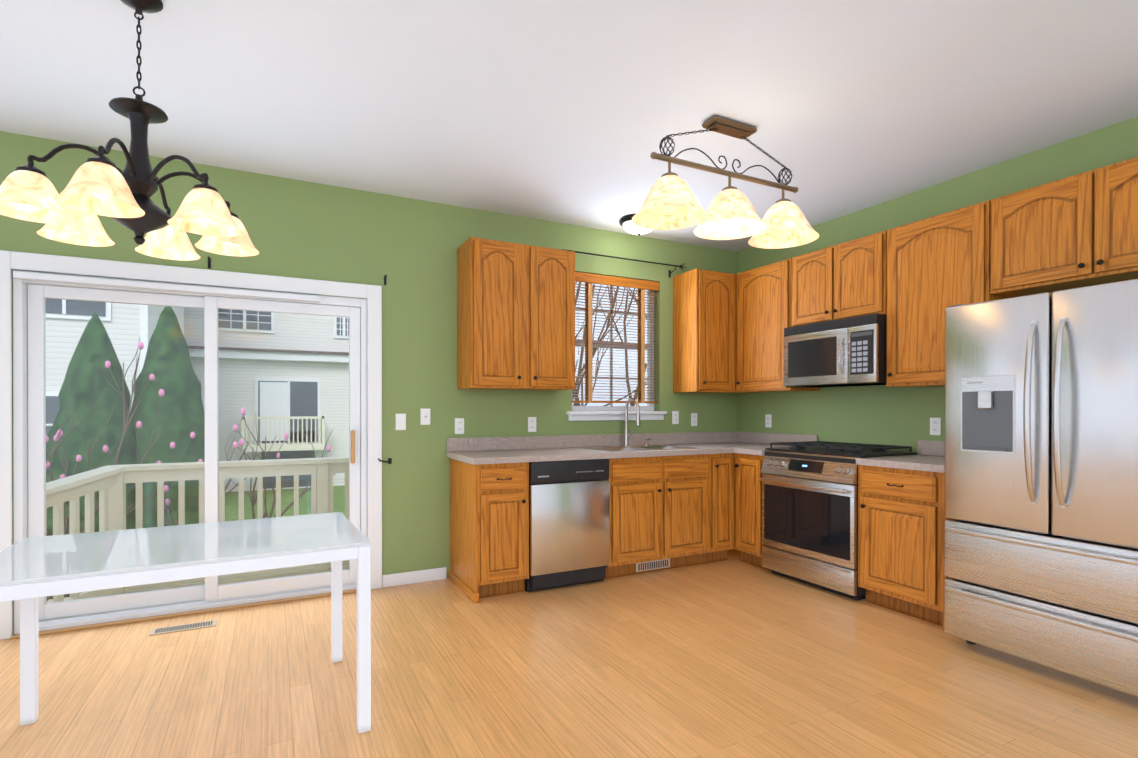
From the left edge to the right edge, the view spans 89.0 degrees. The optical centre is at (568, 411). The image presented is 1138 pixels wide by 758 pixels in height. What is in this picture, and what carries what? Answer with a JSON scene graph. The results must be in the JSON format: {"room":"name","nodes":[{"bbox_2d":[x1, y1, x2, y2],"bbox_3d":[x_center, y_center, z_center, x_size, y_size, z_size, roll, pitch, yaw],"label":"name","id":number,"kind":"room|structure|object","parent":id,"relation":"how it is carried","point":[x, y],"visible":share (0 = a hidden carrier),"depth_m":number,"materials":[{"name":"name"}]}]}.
{"room":"kitchen","nodes":[
{"label":"kitchen","id":0,"kind":"room"},
{"bbox_2d":[0,131,736,634],"bbox_3d":[-1.625,-0.141,3.887,7.440,2.700,0.160,0,0,-27],"label":"wall","id":1,"kind":"structure","parent":0,"point":[314,231],"depth_m":4.07,"materials":[{"name":"green paint"}]},
{"bbox_2d":[0,250,381,639],"bbox_3d":[-2.194,0.178,3.551,2.000,2.065,0.170,0,0,-27],"label":"sliding door","id":2,"kind":"structure","parent":1,"relation":"in","point":[33,289],"depth_m":3.47,"materials":[{"name":"white paint"}]},
{"bbox_2d":[208,256,391,463],"bbox_3d":[-1.691,-0.283,3.724,1.080,1.297,0.068,0,0,-27],"label":"curtain bracket","id":3,"kind":"object","parent":1,"relation":"attached to","point":[389,461],"visible":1,"depth_m":3.93,"materials":[{"name":"black metal"}]},
{"bbox_2d":[396,414,405,429],"bbox_3d":[-1.170,0.074,4.026,0.070,0.115,0.009,0,0,-27],"label":"electrical outlet plate","id":4,"kind":"object","parent":1,"relation":"attached to","point":[400,418],"depth_m":4.02,"materials":[{"name":"white plastic"}]},
{"bbox_2d":[382,567,445,587],"bbox_3d":[-1.082,1.166,4.070,0.445,0.085,0.013,0,0,-27],"label":"baseboard","id":5,"kind":"structure","parent":1,"relation":"attached to","point":[411,577],"depth_m":4.05,"materials":[{"name":"white paint"}]},
{"bbox_2d":[421,409,429,424],"bbox_3d":[-1.014,0.039,4.100,0.070,0.115,0.018,0,0,-27],"label":"electrical outlet plate","id":6,"kind":"object","parent":1,"relation":"attached to","point":[425,413],"depth_m":4.10,"materials":[{"name":"white plastic"}]},
{"bbox_2d":[455,418,463,433],"bbox_3d":[-0.797,0.109,4.217,0.070,0.115,0.009,0,0,-27],"label":"electrical outlet plate","id":7,"kind":"object","parent":1,"relation":"attached to","point":[459,422],"depth_m":4.21,"materials":[{"name":"white plastic"}]},
{"bbox_2d":[457,237,574,390],"bbox_3d":[-0.379,-0.672,4.239,0.800,1.020,0.341,0,0,-27],"label":"upper cabinet","id":8,"kind":"object","parent":1,"relation":"attached to","point":[516,302],"depth_m":4.07,"materials":[{"name":"brown wood"}]},
{"bbox_2d":[528,417,535,431],"bbox_3d":[-0.284,0.103,4.480,0.070,0.115,0.009,0,0,-27],"label":"electrical outlet plate","id":9,"kind":"object","parent":1,"relation":"attached to","point":[531,420],"depth_m":4.48,"materials":[{"name":"white plastic"}]},
{"bbox_2d":[447,431,737,465],"bbox_3d":[0.467,0.297,4.573,2.768,0.210,0.524,0,0,-27],"label":"backsplash","id":10,"kind":"structure","parent":1,"relation":"attached to","point":[604,441],"depth_m":4.57,"materials":[{"name":"grey stone"}]},
{"bbox_2d":[566,282,666,420],"bbox_3d":[0.387,-0.525,4.872,0.960,1.203,0.170,0,0,-27],"label":"kitchen window","id":11,"kind":"structure","parent":1,"relation":"in","point":[596,413],"depth_m":4.92,"materials":[{"name":"white plastic"}]},
{"bbox_2d":[572,272,658,402],"bbox_3d":[0.394,-0.594,4.858,0.844,1.051,0.068,0,0,-27],"label":"window blinds","id":12,"kind":"object","parent":11,"relation":"attached to","point":[589,280],"visible":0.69,"depth_m":4.84,"materials":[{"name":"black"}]},
{"bbox_2d":[562,249,685,277],"bbox_3d":[0.464,-1.228,4.799,1.192,0.116,0.115,0,0,-27],"label":"curtain rod","id":13,"kind":"object","parent":1,"relation":"attached to","point":[679,266],"visible":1,"depth_m":4.81,"materials":[{"name":"black metal"}]},
{"bbox_2d":[672,411,678,423],"bbox_3d":[0.939,0.056,5.107,0.070,0.115,0.009,0,0,-27],"label":"electrical outlet plate","id":14,"kind":"object","parent":1,"relation":"attached to","point":[675,414],"depth_m":5.10,"materials":[{"name":"white plastic"}]},
{"bbox_2d":[691,413,696,425],"bbox_3d":[1.125,0.076,5.202,0.070,0.115,0.009,0,0,-27],"label":"electrical outlet plate","id":15,"kind":"object","parent":1,"relation":"attached to","point":[693,415],"depth_m":5.20,"materials":[{"name":"white plastic"}]},
{"bbox_2d":[673,269,728,392],"bbox_3d":[1.181,-0.674,5.039,0.427,1.020,0.341,0,0,-27],"label":"upper cabinet","id":16,"kind":"object","parent":1,"relation":"attached to","point":[700,296],"depth_m":4.89,"materials":[{"name":"brown wood"}]},
{"bbox_2d":[0,549,1137,757],"bbox_3d":[-0.005,1.268,0.907,7.280,0.100,6.950,0,0,-27],"label":"floor","id":17,"kind":"structure","parent":0,"point":[733,655],"depth_m":2.57,"materials":[{"name":"laminate"}]},
{"bbox_2d":[149,620,216,635],"bbox_3d":[-2.148,1.208,3.235,0.310,0.006,0.100,0,0,-27],"label":"floor vent","id":18,"kind":"object","parent":17,"relation":"in","point":[183,627],"visible":1,"depth_m":3.23,"materials":[{"name":"beige metal"}]},
{"bbox_2d":[0,512,370,732],"bbox_3d":[-1.445,0.855,2.235,1.170,0.718,0.745,0,0,-30],"label":"dining table","id":19,"kind":"object","parent":17,"relation":"on","point":[32,569],"visible":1,"depth_m":2.16,"materials":[{"name":"white metal"}]},
{"bbox_2d":[448,458,533,602],"bbox_3d":[-0.557,0.771,3.994,0.364,0.875,0.622,0,0,-27],"label":"base cabinet","id":20,"kind":"object","parent":17,"relation":"on","point":[489,501],"depth_m":3.75,"materials":[{"name":"brown wood"}]},
{"bbox_2d":[446,442,765,465],"bbox_3d":[0.490,0.312,4.528,2.768,0.039,0.625,0,0,-27],"label":"countertop","id":21,"kind":"structure","parent":20,"relation":"on","point":[560,453],"depth_m":4.15,"materials":[{"name":"grey stone"}]},
{"bbox_2d":[525,459,609,591],"bbox_3d":[-0.109,0.773,4.186,0.599,0.872,0.576,0,0,-27],"label":"dishwasher","id":22,"kind":"object","parent":17,"relation":"on","point":[569,522],"visible":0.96,"depth_m":3.92,"materials":[{"name":"silver metal"}]},
{"bbox_2d":[605,462,713,578],"bbox_3d":[0.554,0.812,4.564,0.916,0.790,0.622,0,0,-27],"label":"base cabinet","id":23,"kind":"object","parent":17,"relation":"on","point":[677,500],"depth_m":4.30,"materials":[{"name":"brown wood"}]},
{"bbox_2d":[698,450,729,561],"bbox_3d":[1.074,0.769,4.831,0.253,0.875,0.621,0,0,-27],"label":"base cabinet","id":24,"kind":"object","parent":17,"relation":"on","point":[721,458],"depth_m":4.55,"materials":[{"name":"brown wood"}]},
{"bbox_2d":[730,450,771,570],"bbox_3d":[1.631,0.769,4.611,0.663,0.875,0.322,0,0,-27],"label":"base cabinet","id":25,"kind":"object","parent":17,"relation":"on","point":[745,469],"depth_m":4.49,"materials":[{"name":"brown wood"}]},
{"bbox_2d":[734,446,791,453],"bbox_3d":[1.653,0.311,4.608,0.625,0.039,0.294,0,0,-27],"label":"countertop","id":26,"kind":"structure","parent":25,"relation":"on","point":[745,449],"depth_m":4.54,"materials":[{"name":"grey stone"}]},
{"bbox_2d":[759,441,916,600],"bbox_3d":[1.869,0.723,4.113,0.692,0.971,0.797,0,0,-27],"label":"gas range","id":27,"kind":"object","parent":17,"relation":"on","point":[809,512],"visible":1,"depth_m":3.93,"materials":[{"name":"silver metal"}]},
{"bbox_2d":[856,462,948,630],"bbox_3d":[2.201,0.773,3.543,0.623,0.875,0.538,0,0,-27],"label":"base cabinet","id":28,"kind":"object","parent":17,"relation":"on","point":[901,509],"depth_m":3.38,"materials":[{"name":"brown wood"}]},
{"bbox_2d":[856,454,944,469],"bbox_3d":[2.201,0.315,3.539,0.625,0.039,0.537,0,0,-27],"label":"countertop","id":29,"kind":"structure","parent":28,"relation":"on","point":[927,461],"depth_m":3.47,"materials":[{"name":"grey stone"}]},
{"bbox_2d":[944,279,1137,696],"bbox_3d":[2.460,0.334,2.760,0.839,1.758,0.920,0,0,-27],"label":"refrigerator","id":30,"kind":"object","parent":17,"relation":"on","point":[1041,489],"visible":1,"depth_m":2.62,"materials":[{"name":"grey metal"}]},
{"bbox_2d":[0,0,1137,251],"bbox_3d":[-0.040,-1.531,0.791,7.440,0.100,7.110,0,0,-27],"label":"ceiling","id":31,"kind":"structure","parent":0,"point":[572,112],"depth_m":2.68,"materials":[{"name":"white paint"}]},
{"bbox_2d":[0,0,258,260],"bbox_3d":[-1.540,-1.040,2.074,0.756,0.889,0.781,0,0,-27],"label":"chandelier","id":32,"kind":"object","parent":31,"relation":"hanging from","point":[100,184],"visible":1,"depth_m":2.03,"materials":[{"name":"black metal"}]},
{"bbox_2d":[619,214,652,235],"bbox_3d":[0.547,-1.429,4.513,0.310,0.125,0.310,0,0,-27],"label":"dome light","id":33,"kind":"object","parent":31,"relation":"attached to","point":[627,224],"visible":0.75,"depth_m":4.46,"materials":[{"name":"white glass"}]},
{"bbox_2d":[632,115,818,248],"bbox_3d":[0.835,-1.215,3.010,1.138,0.544,0.368,0,0,-27],"label":"pendant light","id":34,"kind":"object","parent":31,"relation":"hanging from","point":[670,202],"visible":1,"depth_m":2.98,"materials":[{"name":"beige glass"}]},
{"bbox_2d":[737,116,1137,454],"bbox_3d":[3.236,-0.136,2.384,0.160,2.700,6.950,0,0,-27],"label":"wall","id":35,"kind":"structure","parent":0,"point":[885,415],"depth_m":4.05,"materials":[{"name":"green paint"}]},
{"bbox_2d":[765,414,771,427],"bbox_3d":[1.753,0.086,5.091,0.008,0.115,0.070,0,0,-27],"label":"electrical outlet plate","id":36,"kind":"object","parent":35,"relation":"attached to","point":[768,417],"depth_m":5.09,"materials":[{"name":"white plastic"}]},
{"bbox_2d":[729,259,819,392],"bbox_3d":[1.681,-0.673,4.790,0.407,1.020,0.599,0,0,-27],"label":"upper cabinet","id":37,"kind":"object","parent":35,"relation":"attached to","point":[758,297],"depth_m":4.74,"materials":[{"name":"brown wood"}]},
{"bbox_2d":[789,231,884,326],"bbox_3d":[2.025,-0.909,4.190,0.342,0.545,0.770,0,0,-27],"label":"upper cabinet","id":38,"kind":"object","parent":35,"relation":"attached to","point":[844,280],"depth_m":4.06,"materials":[{"name":"brown wood"}]},
{"bbox_2d":[784,313,886,387],"bbox_3d":[1.975,-0.410,4.167,0.451,0.448,0.765,0,0,-27],"label":"microwave","id":39,"kind":"object","parent":38,"relation":"attached to","point":[847,352],"visible":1,"depth_m":4.00,"materials":[{"name":"silver metal"}]},
{"bbox_2d":[738,431,944,457],"bbox_3d":[2.086,0.242,4.426,0.020,0.100,2.222,0,0,-27],"label":"backsplash","id":40,"kind":"structure","parent":35,"relation":"attached to","point":[924,446],"depth_m":4.81,"materials":[{"name":"grey stone"}]},
{"bbox_2d":[930,418,940,434],"bbox_3d":[2.410,0.100,3.810,0.008,0.115,0.070,0,0,-27],"label":"electrical outlet plate","id":41,"kind":"object","parent":35,"relation":"attached to","point":[935,426],"depth_m":3.81,"materials":[{"name":"white plastic"}]},
{"bbox_2d":[885,200,1008,386],"bbox_3d":[2.341,-0.670,3.573,0.342,1.020,0.606,0,0,-27],"label":"upper cabinet","id":42,"kind":"object","parent":35,"relation":"attached to","point":[913,281],"depth_m":3.51,"materials":[{"name":"brown wood"}]},
{"bbox_2d":[989,157,1137,297],"bbox_3d":[2.693,-0.915,2.886,0.342,0.525,0.924,0,0,-27],"label":"upper cabinet","id":43,"kind":"object","parent":35,"relation":"attached to","point":[1079,230],"depth_m":2.91,"materials":[{"name":"brown wood"}]},
{"label":"outside","id":44,"kind":"structure","parent":0,"visible":0},
{"bbox_2d":[219,485,344,579],"bbox_3d":[-14.589,2.836,28.614,80.000,0.200,55.640,0,0,-27],"label":"ground","id":45,"kind":"structure","parent":44,"point":[287,499],"depth_m":17.37,"materials":[{"name":"green plant"}]},
{"bbox_2d":[45,298,183,435],"bbox_3d":[-19.481,-2.512,11.234,19.450,10.600,6.080,0,0,-27],"label":"building","id":46,"kind":"structure","parent":45,"relation":"on","point":[127,316],"depth_m":12.52,"materials":[{"name":"white"}]},
{"bbox_2d":[46,306,204,592],"bbox_3d":[-6.892,0.597,8.175,3.522,4.400,2.262,0,0,-27],"label":"evergreen trees","id":47,"kind":"object","parent":45,"relation":"on","point":[153,398],"depth_m":7.89,"materials":[{"name":"green plant"}]},
{"bbox_2d":[46,338,335,600],"bbox_3d":[-4.757,1.022,6.826,1.989,3.586,4.437,0,0,40],"label":"magnolia tree","id":48,"kind":"object","parent":45,"relation":"on","point":[57,438],"depth_m":6.72,"materials":[{"name":"brown plant"}]},
{"bbox_2d":[39,457,348,620],"bbox_3d":[-2.016,1.599,4.332,3.215,2.419,0.970,0,0,-27],"label":"deck railing","id":49,"kind":"object","parent":45,"relation":"on","point":[320,467],"visible":0.02,"depth_m":4.31,"materials":[{"name":"beige wood"}]},
{"bbox_2d":[184,308,348,491],"bbox_3d":[-11.729,-2.771,22.472,17.500,11.150,7.150,0,0,-27],"label":"building","id":50,"kind":"structure","parent":45,"relation":"on","point":[238,349],"depth_m":20.34,"materials":[{"name":"beige"}]},
{"bbox_2d":[572,282,646,405],"bbox_3d":[-1.519,-3.205,12.725,7.919,12.046,8.917,0,0,-27],"label":"bare tree","id":51,"kind":"object","parent":45,"relation":"on","point":[594,350],"depth_m":11.32,"materials":[{"name":"brown plant"}]}
]}

